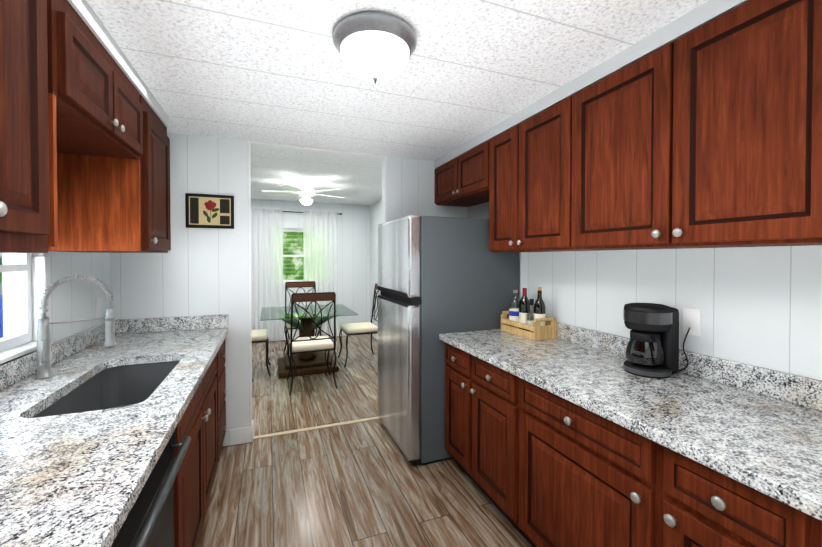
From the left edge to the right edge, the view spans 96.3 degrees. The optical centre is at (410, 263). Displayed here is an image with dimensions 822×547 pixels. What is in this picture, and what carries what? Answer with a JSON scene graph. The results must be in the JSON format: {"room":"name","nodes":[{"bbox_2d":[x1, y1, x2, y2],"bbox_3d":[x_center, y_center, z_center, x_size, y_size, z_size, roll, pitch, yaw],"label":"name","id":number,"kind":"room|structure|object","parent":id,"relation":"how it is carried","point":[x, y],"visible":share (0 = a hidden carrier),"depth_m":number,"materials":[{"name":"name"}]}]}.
{"room":"kitchen","nodes":[
{"label":"kitchen","id":0,"kind":"room"},
{"bbox_2d":[0,251,109,355],"bbox_3d":[-2.002,0.136,2.131,0.150,2.540,8.500,0,1,-21],"label":"wall","id":1,"kind":"structure","parent":0,"point":[74,300],"depth_m":2.04,"materials":[{"name":"white paint"}]},
{"bbox_2d":[0,253,52,363],"bbox_3d":[-1.608,0.151,1.163,0.184,0.505,1.380,0,1,-21],"label":"kitchen window","id":2,"kind":"structure","parent":1,"relation":"in","point":[34,276],"depth_m":1.73,"materials":[{"name":"white paint"}]},
{"bbox_2d":[0,0,67,252],"bbox_3d":[-1.139,-0.436,0.714,0.440,0.820,0.620,0,1,-21],"label":"upper cabinet","id":3,"kind":"object","parent":1,"relation":"attached to","point":[32,218],"depth_m":0.99,"materials":[{"name":"brown wood"}]},
{"bbox_2d":[0,322,115,389],"bbox_3d":[-1.635,0.455,1.442,0.030,0.097,2.372,0,1,-21],"label":"backsplash","id":4,"kind":"structure","parent":1,"relation":"attached to","point":[11,371],"depth_m":1.83,"materials":[{"name":"grey stone"}]},
{"bbox_2d":[64,0,119,139],"bbox_3d":[-1.337,-0.682,1.221,0.440,0.340,0.405,0,1,-21],"label":"upper cabinet","id":5,"kind":"object","parent":1,"relation":"attached to","point":[91,75],"depth_m":1.32,"materials":[{"name":"brown wood"}]},
{"bbox_2d":[96,297,101,316],"bbox_3d":[-2.007,0.282,2.369,0.010,0.120,0.075,0,1,-21],"label":"outlet","id":6,"kind":"object","parent":1,"relation":"attached to","point":[98,307],"visible":1,"depth_m":2.35,"materials":[{"name":"white plastic"}]},
{"bbox_2d":[64,68,147,163],"bbox_3d":[-1.483,-0.688,1.599,0.440,0.340,0.406,0,1,-21],"label":"upper cabinet","id":7,"kind":"object","parent":1,"relation":"attached to","point":[84,152],"depth_m":1.71,"materials":[{"name":"brown wood"}]},
{"bbox_2d":[64,104,170,252],"bbox_3d":[-1.656,-0.464,2.050,0.440,0.800,0.514,0,1,-21],"label":"upper cabinet","id":8,"kind":"object","parent":1,"relation":"attached to","point":[110,206],"depth_m":1.82,"materials":[{"name":"brown wood"}]},
{"bbox_2d":[109,133,467,445],"bbox_3d":[-0.785,0.172,3.101,2.820,2.440,0.110,0,1,-21],"label":"wall","id":9,"kind":"structure","parent":0,"point":[197,271],"depth_m":2.77,"materials":[{"name":"white paint"}]},
{"bbox_2d":[114,314,227,333],"bbox_3d":[-1.716,0.438,2.667,0.702,0.099,0.030,0,1,-21],"label":"backsplash","id":10,"kind":"structure","parent":9,"relation":"attached to","point":[201,322],"depth_m":2.65,"materials":[{"name":"grey stone"}]},
{"bbox_2d":[185,193,233,228],"bbox_3d":[-1.497,-0.388,2.745,0.320,0.250,0.022,0,1,-21],"label":"picture frame","id":11,"kind":"object","parent":9,"relation":"attached to","point":[208,211],"visible":1,"depth_m":2.73,"materials":[{"name":"black wood"}]},
{"bbox_2d":[229,419,253,440],"bbox_3d":[-1.689,1.334,2.839,0.873,0.125,0.023,0,1,-21],"label":"baseboard","id":12,"kind":"structure","parent":9,"relation":"attached to","point":[243,435],"depth_m":2.84,"materials":[{"name":"white paint"}]},
{"bbox_2d":[248,141,386,425],"bbox_3d":[-0.756,0.223,3.110,1.124,2.340,0.116,0,1,-21],"label":"trim","id":13,"kind":"structure","parent":9,"relation":"attached to","point":[310,150],"depth_m":2.89,"materials":[{"name":"white paint"}]},
{"bbox_2d":[251,199,369,332],"bbox_3d":[-2.124,0.126,6.561,2.820,2.440,0.150,0,1,-21],"label":"wall","id":14,"kind":"structure","parent":0,"point":[353,257],"depth_m":6.85,"materials":[{"name":"white paint"}]},
{"bbox_2d":[283,229,303,284],"bbox_3d":[-1.960,-0.121,6.578,1.020,0.985,0.130,0,1,-21],"label":"dining window","id":15,"kind":"structure","parent":14,"relation":"in","point":[293,231],"depth_m":6.54,"materials":[{"name":"white paint"}]},
{"bbox_2d":[251,208,341,340],"bbox_3d":[-2.093,0.196,6.426,1.780,2.245,0.123,0,1,-21],"label":"curtains","id":16,"kind":"object","parent":14,"relation":"attached to","point":[320,245],"visible":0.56,"depth_m":6.32,"materials":[{"name":"white fabric"}]},
{"bbox_2d":[272,329,346,340],"bbox_3d":[-2.093,1.285,6.498,2.760,0.125,0.015,0,1,-21],"label":"baseboard","id":17,"kind":"structure","parent":14,"relation":"attached to","point":[297,333],"depth_m":6.51,"materials":[{"name":"white paint"}]},
{"bbox_2d":[250,147,381,204],"bbox_3d":[-1.478,-1.136,4.874,3.120,0.130,3.730,0,1,-21],"label":"ceiling","id":18,"kind":"structure","parent":0,"point":[356,181],"depth_m":4.46,"materials":[{"name":"white paint"}]},
{"bbox_2d":[262,181,343,204],"bbox_3d":[-1.388,-0.916,4.855,1.079,0.310,1.039,0,1,-21],"label":"ceiling fan","id":19,"kind":"object","parent":18,"relation":"hanging from","point":[306,193],"visible":1,"depth_m":4.76,"materials":[{"name":"white"}]},
{"bbox_2d":[197,334,532,546],"bbox_3d":[-0.617,1.448,2.684,3.120,0.100,8.500,0,1,-21],"label":"floor","id":20,"kind":"structure","parent":0,"point":[364,484],"depth_m":2.35,"materials":[{"name":"laminate"}]},
{"bbox_2d":[111,430,191,546],"bbox_3d":[-0.934,0.988,0.864,0.619,0.862,0.715,0,1,-21],"label":"dishwasher","id":21,"kind":"object","parent":20,"relation":"on","point":[149,521],"visible":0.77,"depth_m":1.04,"materials":[{"name":"black plastic"}]},
{"bbox_2d":[173,382,219,546],"bbox_3d":[-1.363,1.096,1.693,0.714,0.630,1.120,0,1,-21],"label":"base cabinet","id":22,"kind":"object","parent":20,"relation":"on","point":[193,482],"depth_m":1.67,"materials":[{"name":"brown wood"}]},
{"bbox_2d":[200,338,226,452],"bbox_3d":[-1.655,0.967,2.446,0.714,0.869,0.498,0,1,-21],"label":"base cabinet","id":23,"kind":"object","parent":20,"relation":"on","point":[216,372],"depth_m":2.53,"materials":[{"name":"brown wood"}]},
{"bbox_2d":[0,326,227,546],"bbox_3d":[-1.308,0.523,1.570,0.733,0.040,2.372,0,1,-21],"label":"countertop","id":24,"kind":"structure","parent":23,"relation":"on","point":[69,478],"depth_m":1.05,"materials":[{"name":"white stone"}]},
{"bbox_2d":[35,274,115,378],"bbox_3d":[-1.538,0.276,1.686,0.253,0.450,0.205,0,1,-21],"label":"faucet","id":25,"kind":"object","parent":24,"relation":"on","point":[44,370],"visible":1,"depth_m":1.63,"materials":[{"name":"silver metal"}]},
{"bbox_2d":[40,358,175,413],"bbox_3d":[-1.270,0.642,1.617,0.380,0.223,0.801,0,1,-21],"label":"sink","id":26,"kind":"object","parent":24,"relation":"in","point":[121,383],"depth_m":1.93,"materials":[{"name":"grey metal"}]},
{"bbox_2d":[251,329,270,375],"bbox_3d":[-2.054,0.835,4.587,0.569,1.067,0.509,0,1,-21],"label":"dining chair","id":27,"kind":"object","parent":20,"relation":"on","point":[259,335],"visible":0.38,"depth_m":4.47,"materials":[{"name":"beige fabric"}]},
{"bbox_2d":[284,281,320,354],"bbox_3d":[-1.636,0.823,5.531,0.509,1.067,0.569,0,1,-21],"label":"dining chair","id":28,"kind":"object","parent":20,"relation":"on","point":[298,285],"visible":0.35,"depth_m":5.72,"materials":[{"name":"brown metal"}]},
{"bbox_2d":[260,304,357,377],"bbox_3d":[-1.373,0.994,4.852,1.120,0.750,1.120,0,1,-21],"label":"dining table","id":29,"kind":"object","parent":20,"relation":"on","point":[310,363],"visible":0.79,"depth_m":4.69,"materials":[{"name":"clear glass"}]},
{"bbox_2d":[287,292,337,394],"bbox_3d":[-1.128,0.841,4.162,0.509,1.067,0.569,0,1,-21],"label":"dining chair","id":30,"kind":"object","parent":20,"relation":"on","point":[299,344],"visible":1,"depth_m":3.96,"materials":[{"name":"brown metal"}]},
{"bbox_2d":[253,417,378,439],"bbox_3d":[-0.616,1.389,3.180,1.400,0.006,0.045,0,1,-21],"label":"transition strip","id":31,"kind":"object","parent":20,"relation":"on","point":[311,428],"visible":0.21,"depth_m":3.09,"materials":[{"name":"beige wood"}]},
{"bbox_2d":[338,283,379,366],"bbox_3d":[-0.699,0.828,5.132,0.569,1.067,0.509,0,1,-21],"label":"dining chair","id":32,"kind":"object","parent":20,"relation":"on","point":[347,329],"visible":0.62,"depth_m":5.02,"materials":[{"name":"beige fabric"}]},
{"bbox_2d":[378,215,518,464],"bbox_3d":[0.266,0.529,3.003,0.910,1.730,0.770,0,1,-21],"label":"fridge","id":33,"kind":"object","parent":20,"relation":"on","point":[437,275],"visible":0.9,"depth_m":2.60,"materials":[{"name":"grey metal"}]},
{"bbox_2d":[441,340,466,473],"bbox_3d":[0.599,0.966,2.515,0.665,0.869,0.378,0,1,-21],"label":"base cabinet","id":34,"kind":"object","parent":20,"relation":"on","point":[455,361],"depth_m":2.39,"materials":[{"name":"brown wood"}]},
{"bbox_2d":[467,356,510,521],"bbox_3d":[0.748,0.971,2.131,0.665,0.869,0.445,0,1,-21],"label":"base cabinet","id":35,"kind":"object","parent":20,"relation":"on","point":[488,389],"depth_m":2.03,"materials":[{"name":"brown wood"}]},
{"bbox_2d":[511,376,646,546],"bbox_3d":[0.953,0.978,1.599,0.665,0.869,0.695,0,1,-21],"label":"base cabinet","id":36,"kind":"object","parent":20,"relation":"on","point":[572,436],"depth_m":1.47,"materials":[{"name":"brown wood"}]},
{"bbox_2d":[439,329,821,523],"bbox_3d":[0.860,0.520,1.796,0.693,0.040,1.900,0,1,-21],"label":"countertop","id":37,"kind":"structure","parent":36,"relation":"on","point":[769,446],"depth_m":1.26,"materials":[{"name":"white stone"}]},
{"bbox_2d":[501,287,556,339],"bbox_3d":[0.805,0.321,2.550,0.177,0.336,0.370,0,1,-21],"label":"caddy","id":38,"kind":"object","parent":37,"relation":"on","point":[519,321],"visible":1,"depth_m":2.48,"materials":[{"name":"brown wood"}]},
{"bbox_2d":[623,303,689,378],"bbox_3d":[1.120,0.344,1.692,0.264,0.312,0.205,0,1,-21],"label":"coffee maker","id":39,"kind":"object","parent":37,"relation":"on","point":[652,349],"visible":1,"depth_m":1.64,"materials":[{"name":"black plastic"}]},
{"bbox_2d":[647,440,821,546],"bbox_3d":[1.147,0.985,1.098,0.665,0.869,0.380,0,1,-21],"label":"base cabinet","id":40,"kind":"object","parent":20,"relation":"on","point":[689,505],"depth_m":1.02,"materials":[{"name":"brown wood"}]},
{"bbox_2d":[86,0,708,160],"bbox_3d":[0.076,-1.043,0.860,3.120,0.250,4.660,0,1,-21],"label":"ceiling","id":41,"kind":"structure","parent":0,"point":[272,71],"depth_m":1.70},
{"bbox_2d":[68,0,168,127],"bbox_3d":[-1.168,-0.881,0.770,0.430,0.068,3.245,0,1,-21],"label":"trim","id":42,"kind":"structure","parent":41,"relation":"attached to","point":[90,19],"depth_m":1.54,"materials":[{"name":"grey paint"}]},
{"bbox_2d":[333,11,416,83],"bbox_3d":[-0.146,-0.830,1.506,0.340,0.192,0.340,0,1,-21],"label":"ceiling light","id":43,"kind":"object","parent":41,"relation":"attached to","point":[373,46],"visible":1,"depth_m":1.41,"materials":[{"name":"white glass"}]},
{"bbox_2d":[435,0,748,167],"bbox_3d":[1.033,-0.895,1.805,0.350,0.068,3.587,0,1,-21],"label":"soffit","id":44,"kind":"object","parent":41,"relation":"attached to","point":[699,16],"depth_m":1.64,"materials":[{"name":"grey paint"}]},
{"bbox_2d":[370,199,821,379],"bbox_3d":[0.768,0.121,3.202,0.150,2.540,8.500,0,1,-21],"label":"wall","id":45,"kind":"structure","parent":0,"point":[760,306],"depth_m":1.62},
{"bbox_2d":[434,142,485,206],"bbox_3d":[0.545,-0.707,3.056,0.360,0.340,0.904,0,1,-21],"label":"upper cabinet","id":46,"kind":"object","parent":45,"relation":"attached to","point":[461,181],"depth_m":2.96,"materials":[{"name":"brown wood"}]},
{"bbox_2d":[486,127,513,251],"bbox_3d":[0.768,-0.474,2.484,0.360,0.790,0.324,0,1,-21],"label":"upper cabinet","id":47,"kind":"object","parent":45,"relation":"attached to","point":[499,149],"depth_m":2.44,"materials":[{"name":"brown wood"}]},
{"bbox_2d":[514,99,565,251],"bbox_3d":[0.903,-0.470,2.135,0.360,0.790,0.425,0,1,-21],"label":"upper cabinet","id":48,"kind":"object","parent":45,"relation":"attached to","point":[540,140],"depth_m":2.08,"materials":[{"name":"brown wood"}]},
{"bbox_2d":[530,316,821,411],"bbox_3d":[1.169,0.448,1.914,0.030,0.099,1.900,0,1,-21],"label":"backsplash","id":49,"kind":"structure","parent":45,"relation":"attached to","point":[807,391],"depth_m":1.50,"materials":[{"name":"grey stone"}]},
{"bbox_2d":[683,308,700,336],"bbox_3d":[1.276,0.267,1.672,0.006,0.120,0.075,0,1,-21],"label":"electrical outlet plate","id":50,"kind":"object","parent":45,"relation":"attached to","point":[692,319],"visible":1,"depth_m":1.67,"materials":[{"name":"white plastic"}]},
{"bbox_2d":[566,0,821,250],"bbox_3d":[1.153,-0.461,1.489,0.360,0.790,0.961,0,1,-21],"label":"upper cabinet","id":51,"kind":"object","parent":45,"relation":"attached to","point":[708,135],"depth_m":1.28,"materials":[{"name":"brown wood"}]},
{"label":"outside","id":52,"kind":"structure","parent":0,"visible":0},
{"bbox_2d":[0,253,2,294],"bbox_3d":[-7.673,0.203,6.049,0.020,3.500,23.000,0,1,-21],"label":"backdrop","id":53,"kind":"structure","parent":52,"point":[1,289],"depth_m":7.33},
{"bbox_2d":[0,295,2,337],"bbox_3d":[-2.740,1.082,2.608,0.170,1.735,2.200,0,1,-21],"label":"bin","id":54,"kind":"object","parent":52,"point":[1,315],"depth_m":2.26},
{"bbox_2d":[283,232,303,279],"bbox_3d":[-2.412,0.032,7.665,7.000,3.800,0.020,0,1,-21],"label":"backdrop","id":55,"kind":"structure","parent":52,"point":[292,241],"depth_m":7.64,"materials":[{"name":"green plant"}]}
]}

